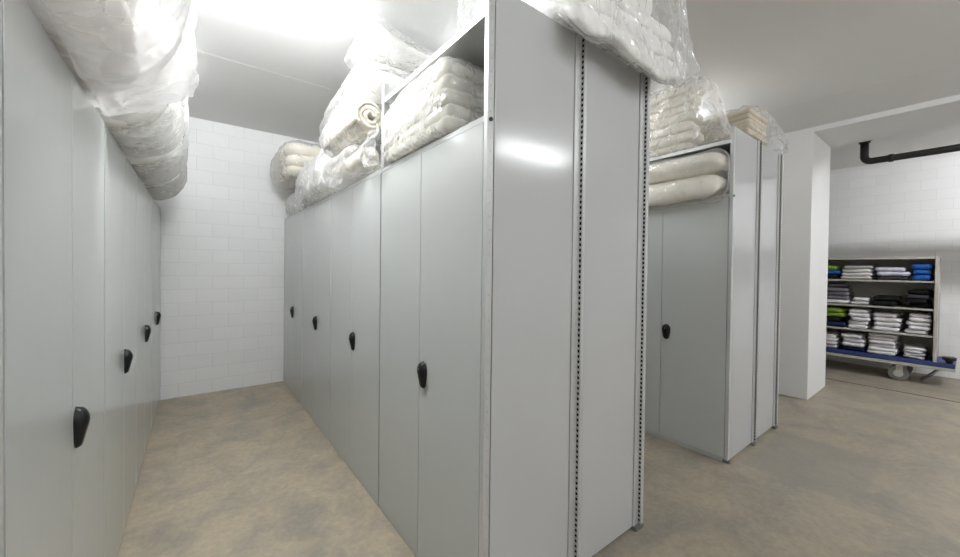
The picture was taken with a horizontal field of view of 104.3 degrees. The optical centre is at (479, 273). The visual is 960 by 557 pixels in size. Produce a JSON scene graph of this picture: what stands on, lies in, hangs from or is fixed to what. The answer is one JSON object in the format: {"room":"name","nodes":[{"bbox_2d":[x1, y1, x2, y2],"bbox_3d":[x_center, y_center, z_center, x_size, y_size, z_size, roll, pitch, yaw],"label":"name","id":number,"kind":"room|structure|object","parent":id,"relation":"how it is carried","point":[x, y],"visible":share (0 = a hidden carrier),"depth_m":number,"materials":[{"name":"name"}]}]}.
{"room":"linen storage room","nodes":[
{"label":"linen storage room","id":0,"kind":"room"},
{"bbox_2d":[154,115,389,399],"bbox_3d":[-1.476,-0.182,5.587,6.625,3.090,0.200,0,1,-37],"label":"wall","id":1,"kind":"structure","parent":0,"point":[222,233],"depth_m":4.32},
{"bbox_2d":[173,16,959,114],"bbox_3d":[1.201,-1.654,1.886,5.990,0.011,8.800,0,1,-37],"label":"trim","id":2,"kind":"structure","parent":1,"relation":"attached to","point":[782,56],"depth_m":3.09,"materials":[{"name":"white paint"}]},
{"bbox_2d":[118,359,959,556],"bbox_3d":[2.467,1.501,3.069,9.550,0.120,9.040,0,1,-37],"label":"floor","id":3,"kind":"structure","parent":0,"point":[850,469],"depth_m":2.50,"materials":[{"name":"concrete"}]},
{"bbox_2d":[0,0,3,556],"bbox_3d":[-0.844,0.418,0.170,0.598,2.040,1.013,0,1,-37],"label":"storage cabinet","id":4,"kind":"object","parent":3,"relation":"on","point":[1,295],"visible":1,"depth_m":0.72,"materials":[{"name":"metal"}]},
{"bbox_2d":[1,0,104,556],"bbox_3d":[-1.462,0.401,0.981,0.598,2.040,1.013,0,1,-37],"label":"storage cabinet","id":5,"kind":"object","parent":3,"relation":"on","point":[53,133],"visible":1,"depth_m":0.96,"materials":[{"name":"metal"}]},
{"bbox_2d":[26,0,196,116],"bbox_3d":[-1.307,-1.115,1.010,0.882,1.092,1.028,0,1,-37],"label":"bag","id":6,"kind":"object","parent":5,"relation":"on","point":[95,39],"visible":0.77,"depth_m":1.10,"materials":[{"name":"plastic"}]},
{"bbox_2d":[26,0,141,91],"bbox_3d":[-1.374,-0.744,0.985,0.690,0.242,0.757,0,1,-37],"label":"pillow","id":7,"kind":"object","parent":6,"relation":"on","point":[105,26],"depth_m":1.04,"materials":[{"name":"fabric"}]},
{"bbox_2d":[126,0,138,20],"bbox_3d":[-1.366,-0.963,0.983,0.681,0.263,0.767,0,1,-37],"label":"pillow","id":8,"kind":"object","parent":6,"relation":"on","point":[132,4],"depth_m":1.30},
{"bbox_2d":[103,121,135,556],"bbox_3d":[-2.080,0.384,1.792,0.598,2.040,1.013,0,1,-37],"label":"storage cabinet","id":9,"kind":"object","parent":3,"relation":"on","point":[119,174],"visible":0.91,"depth_m":1.84,"materials":[{"name":"metal"}]},
{"bbox_2d":[85,0,188,157],"bbox_3d":[-1.877,-0.960,1.743,0.813,0.673,0.788,0,1,-37],"label":"bag","id":10,"kind":"object","parent":9,"relation":"on","point":[155,131],"visible":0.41,"depth_m":1.68,"materials":[{"name":"plastic"}]},
{"bbox_2d":[106,45,179,135],"bbox_3d":[-1.788,-0.951,1.639,0.731,0.628,0.167,0,1,-37],"label":"duvet","id":11,"kind":"object","parent":10,"relation":"on","point":[152,126],"depth_m":1.79,"materials":[{"name":"fabric"}]},
{"bbox_2d":[113,104,178,142],"bbox_3d":[-1.880,-0.952,1.742,0.733,0.624,0.173,0,1,-37],"label":"duvet","id":12,"kind":"object","parent":10,"relation":"on","point":[162,135],"depth_m":1.90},
{"bbox_2d":[117,77,181,150],"bbox_3d":[-1.959,-0.955,1.856,0.742,0.629,0.169,0,1,-37],"label":"duvet","id":13,"kind":"object","parent":10,"relation":"on","point":[160,140],"depth_m":2.01,"materials":[{"name":"fabric"}]},
{"bbox_2d":[122,131,178,155],"bbox_3d":[-2.047,-0.953,1.968,0.724,0.615,0.162,0,1,-37],"label":"duvet","id":14,"kind":"object","parent":10,"relation":"on","point":[143,153],"depth_m":2.10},
{"bbox_2d":[135,171,150,489],"bbox_3d":[-2.698,0.366,2.604,0.598,2.040,1.013,0,1,-37],"label":"storage cabinet","id":15,"kind":"object","parent":3,"relation":"on","point":[143,197],"visible":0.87,"depth_m":2.68,"materials":[{"name":"metal"}]},
{"bbox_2d":[125,106,188,181],"bbox_3d":[-2.375,-0.946,2.389,0.801,0.610,0.816,0,1,-37],"label":"bag","id":16,"kind":"object","parent":15,"relation":"on","point":[154,168],"visible":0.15,"depth_m":2.46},
{"bbox_2d":[125,142,175,164],"bbox_3d":[-2.201,-0.928,2.155,0.703,0.552,0.175,0,1,-37],"label":"duvet","id":17,"kind":"object","parent":16,"relation":"on","point":[132,159],"depth_m":2.27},
{"bbox_2d":[135,153,178,173],"bbox_3d":[-2.375,-0.933,2.386,0.699,0.560,0.177,0,1,-37],"label":"duvet","id":18,"kind":"object","parent":16,"relation":"on","point":[152,171],"depth_m":2.54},
{"bbox_2d":[132,124,181,169],"bbox_3d":[-2.288,-0.931,2.271,0.735,0.562,0.174,0,1,-37],"label":"duvet","id":19,"kind":"object","parent":16,"relation":"on","point":[172,155],"depth_m":2.42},
{"bbox_2d":[138,144,181,178],"bbox_3d":[-2.470,-0.937,2.501,0.737,0.559,0.174,0,1,-37],"label":"duvet","id":20,"kind":"object","parent":16,"relation":"on","point":[161,173],"depth_m":2.64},
{"bbox_2d":[141,137,181,181],"bbox_3d":[-2.558,-0.942,2.615,0.736,0.564,0.179,0,1,-37],"label":"duvet","id":21,"kind":"object","parent":16,"relation":"on","point":[169,174],"depth_m":2.76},
{"bbox_2d":[143,145,186,199],"bbox_3d":[-2.900,-0.943,3.063,0.784,0.565,0.866,0,1,-37],"label":"bag","id":22,"kind":"object","parent":15,"relation":"on","point":[159,190],"visible":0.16,"depth_m":3.14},
{"bbox_2d":[143,162,180,187],"bbox_3d":[-2.716,-0.921,2.811,0.721,0.517,0.188,0,1,-37],"label":"duvet","id":23,"kind":"object","parent":22,"relation":"on","point":[157,184],"depth_m":2.95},
{"bbox_2d":[146,163,181,190],"bbox_3d":[-2.806,-0.931,2.940,0.707,0.529,0.187,0,1,-37],"label":"duvet","id":24,"kind":"object","parent":22,"relation":"on","point":[160,188],"depth_m":3.07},
{"bbox_2d":[149,172,180,193],"bbox_3d":[-2.905,-0.924,3.063,0.706,0.513,0.188,0,1,-37],"label":"duvet","id":25,"kind":"object","parent":22,"relation":"on","point":[164,190],"depth_m":3.20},
{"bbox_2d":[150,174,180,195],"bbox_3d":[-2.999,-0.937,3.185,0.700,0.533,0.178,0,1,-37],"label":"duvet","id":26,"kind":"object","parent":22,"relation":"on","point":[159,194],"depth_m":3.33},
{"bbox_2d":[152,168,182,198],"bbox_3d":[-3.092,-0.934,3.310,0.707,0.516,0.179,0,1,-37],"label":"duvet","id":27,"kind":"object","parent":22,"relation":"on","point":[163,196],"depth_m":3.46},
{"bbox_2d":[151,196,160,430],"bbox_3d":[-3.316,0.349,3.415,0.598,2.040,1.013,0,1,-37],"label":"storage cabinet","id":28,"kind":"object","parent":3,"relation":"on","point":[155,211],"visible":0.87,"depth_m":3.48,"materials":[{"name":"metal"}]},
{"bbox_2d":[284,210,302,404],"bbox_3d":[-1.936,0.352,4.426,0.598,2.040,1.013,0,1,-37],"label":"storage cabinet","id":29,"kind":"object","parent":3,"relation":"on","point":[293,225],"visible":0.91,"depth_m":4.20,"materials":[{"name":"metal"}]},
{"bbox_2d":[286,189,312,215],"bbox_3d":[-1.929,-0.818,4.390,0.554,0.296,0.841,0,1,-37],"label":"bag","id":30,"kind":"object","parent":29,"relation":"on","point":[295,205],"visible":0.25,"depth_m":4.20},
{"bbox_2d":[270,140,329,190],"bbox_3d":[-1.993,-1.201,4.285,0.668,0.444,0.923,0,1,-37],"label":"bag","id":31,"kind":"object","parent":30,"relation":"on","point":[291,158],"visible":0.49,"depth_m":3.93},
{"bbox_2d":[274,165,309,189],"bbox_3d":[-1.985,-1.072,4.274,0.588,0.150,0.789,0,1,-37],"label":"folded blanket","id":32,"kind":"object","parent":31,"relation":"on","point":[287,176],"depth_m":3.98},
{"bbox_2d":[277,154,318,174],"bbox_3d":[-1.988,-1.194,4.280,0.549,0.150,0.824,0,1,-37],"label":"folded blanket","id":33,"kind":"object","parent":31,"relation":"on","point":[295,161],"depth_m":3.92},
{"bbox_2d":[275,142,329,163],"bbox_3d":[-1.963,-1.313,4.270,0.611,0.153,0.799,0,1,-37],"label":"folded blanket","id":34,"kind":"object","parent":31,"relation":"on","point":[291,149],"depth_m":3.93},
{"bbox_2d":[302,161,331,442],"bbox_3d":[-1.315,0.125,3.612,0.598,2.530,1.014,0,1,-37],"label":"storage cabinet","id":35,"kind":"object","parent":3,"relation":"on","point":[317,218],"visible":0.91,"depth_m":3.39,"materials":[{"name":"metal"}]},
{"bbox_2d":[295,150,380,205],"bbox_3d":[-1.304,-0.855,3.489,0.661,0.418,1.082,0,1,-37],"label":"bag","id":36,"kind":"object","parent":35,"relation":"on","point":[314,189],"visible":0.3,"depth_m":3.12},
{"bbox_2d":[319,61,404,154],"bbox_3d":[-0.748,-1.246,3.000,0.850,0.365,1.172,0,1,-37],"label":"bag","id":37,"kind":"object","parent":36,"relation":"on","point":[368,86],"visible":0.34,"depth_m":2.54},
{"bbox_2d":[344,9,433,78],"bbox_3d":[-0.541,-1.536,2.755,0.833,0.237,0.568,0,1,-37],"label":"bag","id":38,"kind":"object","parent":37,"relation":"on","point":[379,45],"visible":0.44,"depth_m":2.54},
{"bbox_2d":[330,169,381,506],"bbox_3d":[-0.699,0.387,2.803,0.598,2.040,1.013,0,1,-37],"label":"storage cabinet","id":39,"kind":"object","parent":3,"relation":"on","point":[356,208],"visible":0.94,"depth_m":2.54,"materials":[{"name":"metal"}]},
{"bbox_2d":[322,145,378,188],"bbox_3d":[-0.918,-0.728,2.636,0.245,0.249,0.712,0,1,-37],"label":"bag","id":40,"kind":"object","parent":39,"relation":"on","point":[354,165],"visible":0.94,"depth_m":2.47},
{"bbox_2d":[320,99,381,160],"bbox_3d":[-0.907,-0.986,2.610,0.282,0.276,0.781,0,1,-37],"label":"bag","id":41,"kind":"object","parent":40,"relation":"on","point":[360,121],"visible":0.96,"depth_m":2.39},
{"bbox_2d":[379,0,585,556],"bbox_3d":[-0.070,0.154,1.978,0.598,2.542,1.039,0,1,-37],"label":"storage cabinet","id":42,"kind":"object","parent":3,"relation":"on","point":[482,223],"visible":1,"depth_m":1.62,"materials":[{"name":"metal"}]},
{"bbox_2d":[362,58,484,163],"bbox_3d":[-0.217,-0.794,2.102,0.616,0.355,0.976,0,1,-37],"label":"bag","id":43,"kind":"object","parent":42,"relation":"on","point":[450,97],"visible":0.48,"depth_m":1.71,"materials":[{"name":"plastic"}]},
{"bbox_2d":[385,9,484,102],"bbox_3d":[-0.058,-1.008,1.967,0.532,0.028,0.955,0,1,-37],"label":"shelf","id":44,"kind":"object","parent":42,"relation":"attached to","point":[468,44],"depth_m":1.71,"materials":[{"name":"grey"}]},
{"bbox_2d":[578,40,650,556],"bbox_3d":[0.411,0.155,2.344,0.601,2.542,1.038,0,1,-37],"label":"storage cabinet","id":45,"kind":"object","parent":3,"relation":"on","point":[617,96],"visible":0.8,"depth_m":1.93,"materials":[{"name":"metal"}]},
{"bbox_2d":[474,0,679,82],"bbox_3d":[0.581,-1.315,2.182,1.224,0.682,0.936,0,1,-37],"label":"bag","id":46,"kind":"object","parent":45,"relation":"on","point":[626,30],"visible":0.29,"depth_m":1.77,"materials":[{"name":"plastic"}]},
{"bbox_2d":[474,0,652,17],"bbox_3d":[0.473,-1.512,2.155,0.837,0.288,0.759,0,1,-37],"label":"pillow","id":47,"kind":"object","parent":46,"relation":"on","point":[647,5],"depth_m":2.06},
{"bbox_2d":[522,0,670,42],"bbox_3d":[0.532,-1.335,2.121,0.854,0.154,0.764,0,1,-37],"label":"duvet","id":48,"kind":"object","parent":46,"relation":"on","point":[632,8],"depth_m":1.86,"materials":[{"name":"fabric"}]},
{"bbox_2d":[530,0,673,60],"bbox_3d":[0.526,-1.234,2.108,0.878,0.189,0.792,0,1,-37],"label":"duvet","id":49,"kind":"object","parent":46,"relation":"on","point":[628,15],"depth_m":1.79,"materials":[{"name":"fabric"}]},
{"bbox_2d":[540,0,679,82],"bbox_3d":[0.519,-1.123,2.089,0.899,0.231,0.811,0,1,-37],"label":"duvet","id":50,"kind":"object","parent":46,"relation":"on","point":[605,25],"depth_m":1.73,"materials":[{"name":"fabric"}]},
{"bbox_2d":[645,126,762,463],"bbox_3d":[1.791,0.158,3.352,0.598,2.542,1.039,0,1,-37],"label":"storage cabinet","id":51,"kind":"object","parent":3,"relation":"on","point":[703,263],"visible":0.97,"depth_m":3.00,"materials":[{"name":"metal"}]},
{"bbox_2d":[648,152,729,205],"bbox_3d":[1.712,-0.744,3.254,0.585,0.427,0.974,0,1,-37],"label":"bag","id":52,"kind":"object","parent":51,"relation":"on","point":[700,176],"visible":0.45,"depth_m":2.95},
{"bbox_2d":[648,174,729,205],"bbox_3d":[1.697,-0.679,3.265,0.527,0.222,0.881,0,1,-37],"label":"duvet","id":53,"kind":"object","parent":52,"relation":"on","point":[671,188],"depth_m":2.98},
{"bbox_2d":[649,152,729,184],"bbox_3d":[1.706,-0.864,3.256,0.534,0.182,0.885,0,1,-37],"label":"duvet","id":54,"kind":"object","parent":52,"relation":"on","point":[712,163],"depth_m":2.95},
{"bbox_2d":[649,76,730,157],"bbox_3d":[1.692,-1.323,3.266,0.315,0.604,0.908,0,1,-37],"label":"bag","id":55,"kind":"object","parent":51,"relation":"on","point":[675,118],"visible":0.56,"depth_m":3.14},
{"bbox_2d":[649,142,697,157],"bbox_3d":[1.620,-1.071,3.361,0.207,0.092,0.603,0,1,-37],"label":"folded blanket","id":56,"kind":"object","parent":55,"relation":"on","point":[659,148],"depth_m":3.21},
{"bbox_2d":[650,102,699,122],"bbox_3d":[1.633,-1.384,3.352,0.211,0.096,0.604,0,1,-37],"label":"folded blanket","id":57,"kind":"object","parent":55,"relation":"on","point":[672,110],"depth_m":3.17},
{"bbox_2d":[650,121,699,140],"bbox_3d":[1.620,-1.223,3.343,0.226,0.091,0.605,0,1,-37],"label":"folded blanket","id":58,"kind":"object","parent":55,"relation":"on","point":[671,129],"depth_m":3.16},
{"bbox_2d":[650,92,701,115],"bbox_3d":[1.629,-1.460,3.343,0.217,0.100,0.619,0,1,-37],"label":"folded blanket","id":59,"kind":"object","parent":55,"relation":"on","point":[677,100],"depth_m":3.16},
{"bbox_2d":[650,111,702,131],"bbox_3d":[1.623,-1.302,3.340,0.231,0.099,0.641,0,1,-37],"label":"folded blanket","id":60,"kind":"object","parent":55,"relation":"on","point":[675,119],"depth_m":3.15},
{"bbox_2d":[649,130,703,150],"bbox_3d":[1.633,-1.144,3.336,0.244,0.099,0.626,0,1,-37],"label":"folded blanket","id":61,"kind":"object","parent":55,"relation":"on","point":[670,139],"depth_m":3.15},
{"bbox_2d":[650,82,704,105],"bbox_3d":[1.653,-1.538,3.338,0.227,0.101,0.623,0,1,-37],"label":"folded blanket","id":62,"kind":"object","parent":55,"relation":"on","point":[693,88],"depth_m":3.14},
{"bbox_2d":[649,139,730,164],"bbox_3d":[1.803,-1.004,3.342,0.532,0.028,0.955,0,1,-37],"label":"shelf","id":63,"kind":"object","parent":51,"relation":"attached to","point":[723,147],"depth_m":3.09,"materials":[{"name":"grey"}]},
{"bbox_2d":[756,144,783,438],"bbox_3d":[2.272,0.160,3.718,0.601,2.542,1.038,0,1,-37],"label":"storage cabinet","id":64,"kind":"object","parent":3,"relation":"on","point":[772,162],"visible":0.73,"depth_m":3.35,"materials":[{"name":"metal"}]},
{"bbox_2d":[697,108,767,146],"bbox_3d":[2.321,-1.241,3.415,0.872,0.264,0.638,0,1,-37],"label":"bag","id":65,"kind":"object","parent":64,"relation":"on","point":[748,121],"visible":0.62,"depth_m":3.13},
{"bbox_2d":[697,131,767,146],"bbox_3d":[2.179,-1.133,3.303,0.448,0.045,0.505,0,1,-37],"label":"folded blanket","id":66,"kind":"object","parent":65,"relation":"on","point":[721,137],"depth_m":3.15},
{"bbox_2d":[698,108,767,125],"bbox_3d":[2.188,-1.312,3.290,0.439,0.051,0.482,0,1,-37],"label":"folded blanket","id":67,"kind":"object","parent":65,"relation":"on","point":[748,112],"depth_m":3.10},
{"bbox_2d":[700,118,765,133],"bbox_3d":[2.193,-1.239,3.301,0.427,0.048,0.462,0,1,-37],"label":"folded blanket","id":68,"kind":"object","parent":65,"relation":"on","point":[714,128],"depth_m":3.14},
{"bbox_2d":[700,113,766,130],"bbox_3d":[2.188,-1.276,3.306,0.446,0.050,0.482,0,1,-37],"label":"folded blanket","id":69,"kind":"object","parent":65,"relation":"on","point":[713,124],"depth_m":3.13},
{"bbox_2d":[703,128,764,141],"bbox_3d":[2.186,-1.166,3.306,0.432,0.050,0.470,0,1,-37],"label":"folded blanket","id":70,"kind":"object","parent":65,"relation":"on","point":[716,136],"depth_m":3.15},
{"bbox_2d":[703,122,766,137],"bbox_3d":[2.184,-1.203,3.310,0.424,0.048,0.497,0,1,-37],"label":"folded blanket","id":71,"kind":"object","parent":65,"relation":"on","point":[716,132],"depth_m":3.14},
{"bbox_2d":[826,257,956,380],"bbox_3d":[5.630,0.609,5.565,0.644,1.675,1.857,0,1,-37],"label":"cart","id":72,"kind":"object","parent":3,"relation":"on","point":[902,366],"visible":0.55,"depth_m":5.28,"materials":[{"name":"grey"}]},
{"bbox_2d":[826,320,847,326],"bbox_3d":[5.428,0.756,5.735,0.433,0.069,0.319,0,1,-41],"label":"folded garment","id":73,"kind":"object","parent":72,"relation":"on","point":[843,323],"visible":0.57,"depth_m":5.57,"materials":[{"name":"blue fabric"}]},
{"bbox_2d":[827,316,846,321],"bbox_3d":[5.420,0.686,5.758,0.430,0.069,0.296,0,1,-33],"label":"folded garment","id":74,"kind":"object","parent":73,"relation":"on","point":[829,318],"visible":0.5,"depth_m":5.61,"materials":[{"name":"black fabric"}]},
{"bbox_2d":[827,312,849,316],"bbox_3d":[5.442,0.617,5.740,0.429,0.069,0.328,0,1,-36],"label":"folded garment","id":75,"kind":"object","parent":74,"relation":"on","point":[836,314],"visible":0.55,"depth_m":5.57,"materials":[{"name":"green fabric"}]},
{"bbox_2d":[827,306,849,312],"bbox_3d":[5.427,0.546,5.744,0.431,0.069,0.331,0,1,-34],"label":"folded garment","id":76,"kind":"object","parent":75,"relation":"on","point":[839,309],"visible":0.59,"depth_m":5.60,"materials":[{"name":"green fabric"}]},
{"bbox_2d":[843,345,866,351],"bbox_3d":[5.586,1.096,5.555,0.426,0.059,0.238,0,1,-42],"label":"folded garment","id":77,"kind":"object","parent":72,"relation":"on","point":[862,349],"visible":0.62,"depth_m":5.43,"materials":[{"name":"blue fabric"}]},
{"bbox_2d":[842,341,867,347],"bbox_3d":[5.571,1.036,5.543,0.429,0.059,0.240,0,1,-39],"label":"folded garment","id":78,"kind":"object","parent":77,"relation":"on","point":[846,343],"visible":0.73,"depth_m":5.42,"materials":[{"name":"white fabric"}]},
{"bbox_2d":[843,337,867,342],"bbox_3d":[5.589,0.976,5.549,0.429,0.059,0.242,0,1,-40],"label":"folded garment","id":79,"kind":"object","parent":78,"relation":"on","point":[865,339],"visible":0.69,"depth_m":5.42,"materials":[{"name":"white fabric"}]},
{"bbox_2d":[841,332,866,338],"bbox_3d":[5.566,0.915,5.545,0.430,0.059,0.239,0,1,-36],"label":"folded garment","id":80,"kind":"object","parent":79,"relation":"on","point":[859,335],"visible":1,"depth_m":5.45,"materials":[{"name":"white fabric"}]},
{"bbox_2d":[826,324,932,337],"bbox_3d":[5.612,0.810,5.561,0.560,0.022,1.479,0,1,-37],"label":"shelf","id":81,"kind":"object","parent":72,"relation":"attached to","point":[930,335],"depth_m":5.21,"materials":[{"name":"beige metal"}]},
{"bbox_2d":[827,303,933,310],"bbox_3d":[5.616,0.463,5.557,0.560,0.022,1.479,0,1,-37],"label":"shelf","id":82,"kind":"object","parent":72,"relation":"attached to","point":[904,305],"depth_m":5.19,"materials":[{"name":"beige metal"}]},
{"bbox_2d":[828,279,934,282],"bbox_3d":[5.620,0.100,5.553,0.560,0.022,1.479,0,1,-37],"label":"shelf","id":83,"kind":"object","parent":72,"relation":"attached to","point":[829,280],"depth_m":5.41,"materials":[{"name":"beige metal"}]},
{"bbox_2d":[867,349,899,355],"bbox_3d":[5.737,1.107,5.301,0.432,0.048,0.282,0,1,-34],"label":"folded garment","id":84,"kind":"object","parent":72,"relation":"on","point":[868,350],"visible":0.59,"depth_m":5.18,"materials":[{"name":"white fabric"}]},
{"bbox_2d":[868,346,898,352],"bbox_3d":[5.738,1.058,5.302,0.430,0.048,0.281,0,1,-39],"label":"folded garment","id":85,"kind":"object","parent":84,"relation":"on","point":[893,350],"visible":0.66,"depth_m":5.17,"materials":[{"name":"white fabric"}]},
{"bbox_2d":[871,300,901,305],"bbox_3d":[5.758,0.419,5.286,0.427,0.069,0.252,0,1,-33],"label":"folded garment","id":86,"kind":"object","parent":72,"relation":"on","point":[874,302],"visible":0.83,"depth_m":5.17,"materials":[{"name":"black fabric"}]},
{"bbox_2d":[873,295,901,300],"bbox_3d":[5.775,0.349,5.282,0.430,0.069,0.263,0,1,-37],"label":"folded garment","id":87,"kind":"object","parent":86,"relation":"on","point":[877,297],"visible":0.99,"depth_m":5.17,"materials":[{"name":"black fabric"}]},
{"bbox_2d":[872,325,901,331],"bbox_3d":[5.778,0.770,5.289,0.426,0.062,0.257,0,1,-37],"label":"folded garment","id":88,"kind":"object","parent":72,"relation":"on","point":[882,328],"visible":0.73,"depth_m":5.16,"materials":[{"name":"white fabric"}]},
{"bbox_2d":[874,321,903,326],"bbox_3d":[5.790,0.708,5.279,0.427,0.062,0.259,0,1,-37],"label":"folded garment","id":89,"kind":"object","parent":88,"relation":"on","point":[877,323],"visible":0.8,"depth_m":5.16,"materials":[{"name":"white fabric"}]},
{"bbox_2d":[873,317,904,322],"bbox_3d":[5.799,0.645,5.284,0.434,0.062,0.268,0,1,-35],"label":"folded garment","id":90,"kind":"object","parent":89,"relation":"on","point":[882,319],"visible":0.82,"depth_m":5.17,"materials":[{"name":"white fabric"}]},
{"bbox_2d":[873,311,902,317],"bbox_3d":[5.791,0.583,5.292,0.429,0.062,0.241,0,1,-33],"label":"folded garment","id":91,"kind":"object","parent":90,"relation":"on","point":[881,313],"visible":1,"depth_m":5.20,"materials":[{"name":"white fabric"}]},
{"bbox_2d":[877,276,909,279],"bbox_3d":[5.816,0.063,5.245,0.434,0.058,0.290,0,1,-38],"label":"folded garment","id":92,"kind":"object","parent":72,"relation":"on","point":[878,277],"visible":0.86,"depth_m":5.12,"materials":[{"name":"grey fabric"}]},
{"bbox_2d":[877,272,910,275],"bbox_3d":[5.799,0.004,5.226,0.431,0.058,0.316,0,1,-41],"label":"folded garment","id":93,"kind":"object","parent":92,"relation":"on","point":[878,273],"visible":0.91,"depth_m":5.09,"materials":[{"name":"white fabric"}]},
{"bbox_2d":[875,267,907,271],"bbox_3d":[5.793,-0.054,5.250,0.431,0.058,0.292,0,1,-37],"label":"folded garment","id":94,"kind":"object","parent":93,"relation":"on","point":[880,269],"visible":1,"depth_m":5.12,"materials":[{"name":"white fabric"}]},
{"bbox_2d":[903,354,926,359],"bbox_3d":[5.930,1.117,5.083,0.430,0.037,0.193,0,1,-37],"label":"folded garment","id":95,"kind":"object","parent":72,"relation":"on","point":[904,355],"visible":0.46,"depth_m":4.95,"materials":[{"name":"grey fabric"}]},
{"bbox_2d":[904,351,926,355],"bbox_3d":[5.939,1.079,5.087,0.428,0.037,0.197,0,1,-39],"label":"folded garment","id":96,"kind":"object","parent":95,"relation":"on","point":[905,352],"visible":0.59,"depth_m":4.97,"materials":[{"name":"white fabric"}]},
{"bbox_2d":[904,349,926,353],"bbox_3d":[5.926,1.042,5.075,0.428,0.037,0.184,0,1,-34],"label":"folded garment","id":97,"kind":"object","parent":96,"relation":"on","point":[906,350],"visible":0.52,"depth_m":4.96,"materials":[{"name":"white fabric"}]},
{"bbox_2d":[904,343,926,350],"bbox_3d":[5.924,1.004,5.080,0.430,0.037,0.203,0,1,-42],"label":"folded garment","id":98,"kind":"object","parent":97,"relation":"on","point":[917,347],"visible":1,"depth_m":5.00,"materials":[{"name":"white fabric"}]},
{"bbox_2d":[904,328,932,334],"bbox_3d":[5.957,0.779,5.066,0.430,0.054,0.217,0,1,-34],"label":"folded garment","id":99,"kind":"object","parent":72,"relation":"on","point":[923,332],"visible":0.7,"depth_m":4.96,"materials":[{"name":"white fabric"}]},
{"bbox_2d":[908,325,930,330],"bbox_3d":[5.951,0.725,5.047,0.424,0.054,0.198,0,1,-41],"label":"folded garment","id":100,"kind":"object","parent":99,"relation":"on","point":[913,327],"visible":0.68,"depth_m":4.92,"materials":[{"name":"white fabric"}]},
{"bbox_2d":[906,319,931,326],"bbox_3d":[5.958,0.671,5.061,0.423,0.054,0.227,0,1,-39],"label":"folded garment","id":101,"kind":"object","parent":100,"relation":"on","point":[908,321],"visible":0.78,"depth_m":4.94,"materials":[{"name":"white fabric"}]},
{"bbox_2d":[908,316,931,322],"bbox_3d":[5.957,0.617,5.049,0.430,0.054,0.203,0,1,-42],"label":"folded garment","id":102,"kind":"object","parent":101,"relation":"on","point":[927,320],"visible":0.77,"depth_m":4.92,"materials":[{"name":"white fabric"}]},
{"bbox_2d":[909,312,931,317],"bbox_3d":[5.974,0.563,5.057,0.430,0.054,0.199,0,1,-39],"label":"folded garment","id":103,"kind":"object","parent":102,"relation":"on","point":[912,314],"visible":1,"depth_m":4.95,"materials":[{"name":"white fabric"}]},
{"bbox_2d":[909,303,931,307],"bbox_3d":[5.980,0.430,5.062,0.430,0.058,0.209,0,1,-39],"label":"folded garment","id":104,"kind":"object","parent":72,"relation":"on","point":[912,305],"visible":0.78,"depth_m":4.94,"materials":[{"name":"black fabric"}]},
{"bbox_2d":[905,298,930,303],"bbox_3d":[5.941,0.371,5.057,0.432,0.058,0.201,0,1,-34],"label":"folded garment","id":105,"kind":"object","parent":104,"relation":"on","point":[918,301],"visible":0.8,"depth_m":4.93,"materials":[{"name":"black fabric"}]},
{"bbox_2d":[906,294,932,299],"bbox_3d":[5.956,0.312,5.051,0.426,0.058,0.225,0,1,-37],"label":"folded garment","id":106,"kind":"object","parent":105,"relation":"on","point":[910,296],"visible":0.86,"depth_m":4.93,"materials":[{"name":"grey fabric"}]},
{"bbox_2d":[907,289,932,294],"bbox_3d":[5.977,0.254,5.055,0.429,0.058,0.206,0,1,-35],"label":"folded garment","id":107,"kind":"object","parent":106,"relation":"on","point":[914,291],"visible":1,"depth_m":4.94,"materials":[{"name":"black fabric"}]},
{"bbox_2d":[912,275,934,280],"bbox_3d":[5.964,0.060,5.013,0.431,0.073,0.173,0,1,-34],"label":"folded garment","id":108,"kind":"object","parent":72,"relation":"on","point":[915,277],"visible":1,"depth_m":4.91,"materials":[{"name":"blue fabric"}]},
{"bbox_2d":[913,270,931,274],"bbox_3d":[5.968,-0.014,5.032,0.429,0.073,0.170,0,1,-40],"label":"folded garment","id":109,"kind":"object","parent":108,"relation":"on","point":[915,272],"visible":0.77,"depth_m":4.90,"materials":[{"name":"blue fabric"}]},
{"bbox_2d":[911,264,934,269],"bbox_3d":[5.968,-0.087,5.019,0.432,0.073,0.190,0,1,-35],"label":"folded garment","id":110,"kind":"object","parent":109,"relation":"on","point":[914,266],"visible":0.97,"depth_m":4.90,"materials":[{"name":"blue fabric"}]},
{"bbox_2d":[143,0,959,154],"bbox_3d":[1.709,-1.725,2.423,7.550,0.150,9.040,0,1,-37],"label":"ceiling","id":111,"kind":"structure","parent":0,"point":[836,46],"depth_m":2.79,"materials":[{"name":"white paint"}]},
{"bbox_2d":[765,127,830,399],"bbox_3d":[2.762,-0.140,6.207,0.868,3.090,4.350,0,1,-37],"label":"pillar","id":112,"kind":"structure","parent":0,"point":[806,161],"depth_m":4.35,"materials":[{"name":"white paint"}]},
{"bbox_2d":[813,94,959,147],"bbox_3d":[5.519,-1.580,2.594,0.868,0.055,4.690,0,1,-37],"label":"beam","id":113,"kind":"structure","parent":112,"relation":"attached to","point":[942,112],"depth_m":3.94,"materials":[{"name":"white paint"}]},
{"bbox_2d":[826,151,959,378],"bbox_3d":[6.823,-0.133,5.071,0.200,3.200,7.000,0,1,-37],"label":"wall","id":114,"kind":"structure","parent":0,"point":[910,207],"depth_m":5.54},
{"bbox_2d":[830,124,959,169],"bbox_3d":[6.045,-1.770,4.443,2.205,0.150,7.000,0,1,-37],"label":"ceiling","id":115,"kind":"structure","parent":0,"point":[845,156],"depth_m":4.96,"materials":[{"name":"white paint"}]},
{"bbox_2d":[859,140,959,163],"bbox_3d":[6.123,-1.504,3.106,0.210,0.346,4.305,0,1,-37],"label":"drain pipe","id":116,"kind":"object","parent":115,"relation":"hanging from","point":[864,146],"visible":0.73,"depth_m":4.47,"materials":[{"name":"black"}]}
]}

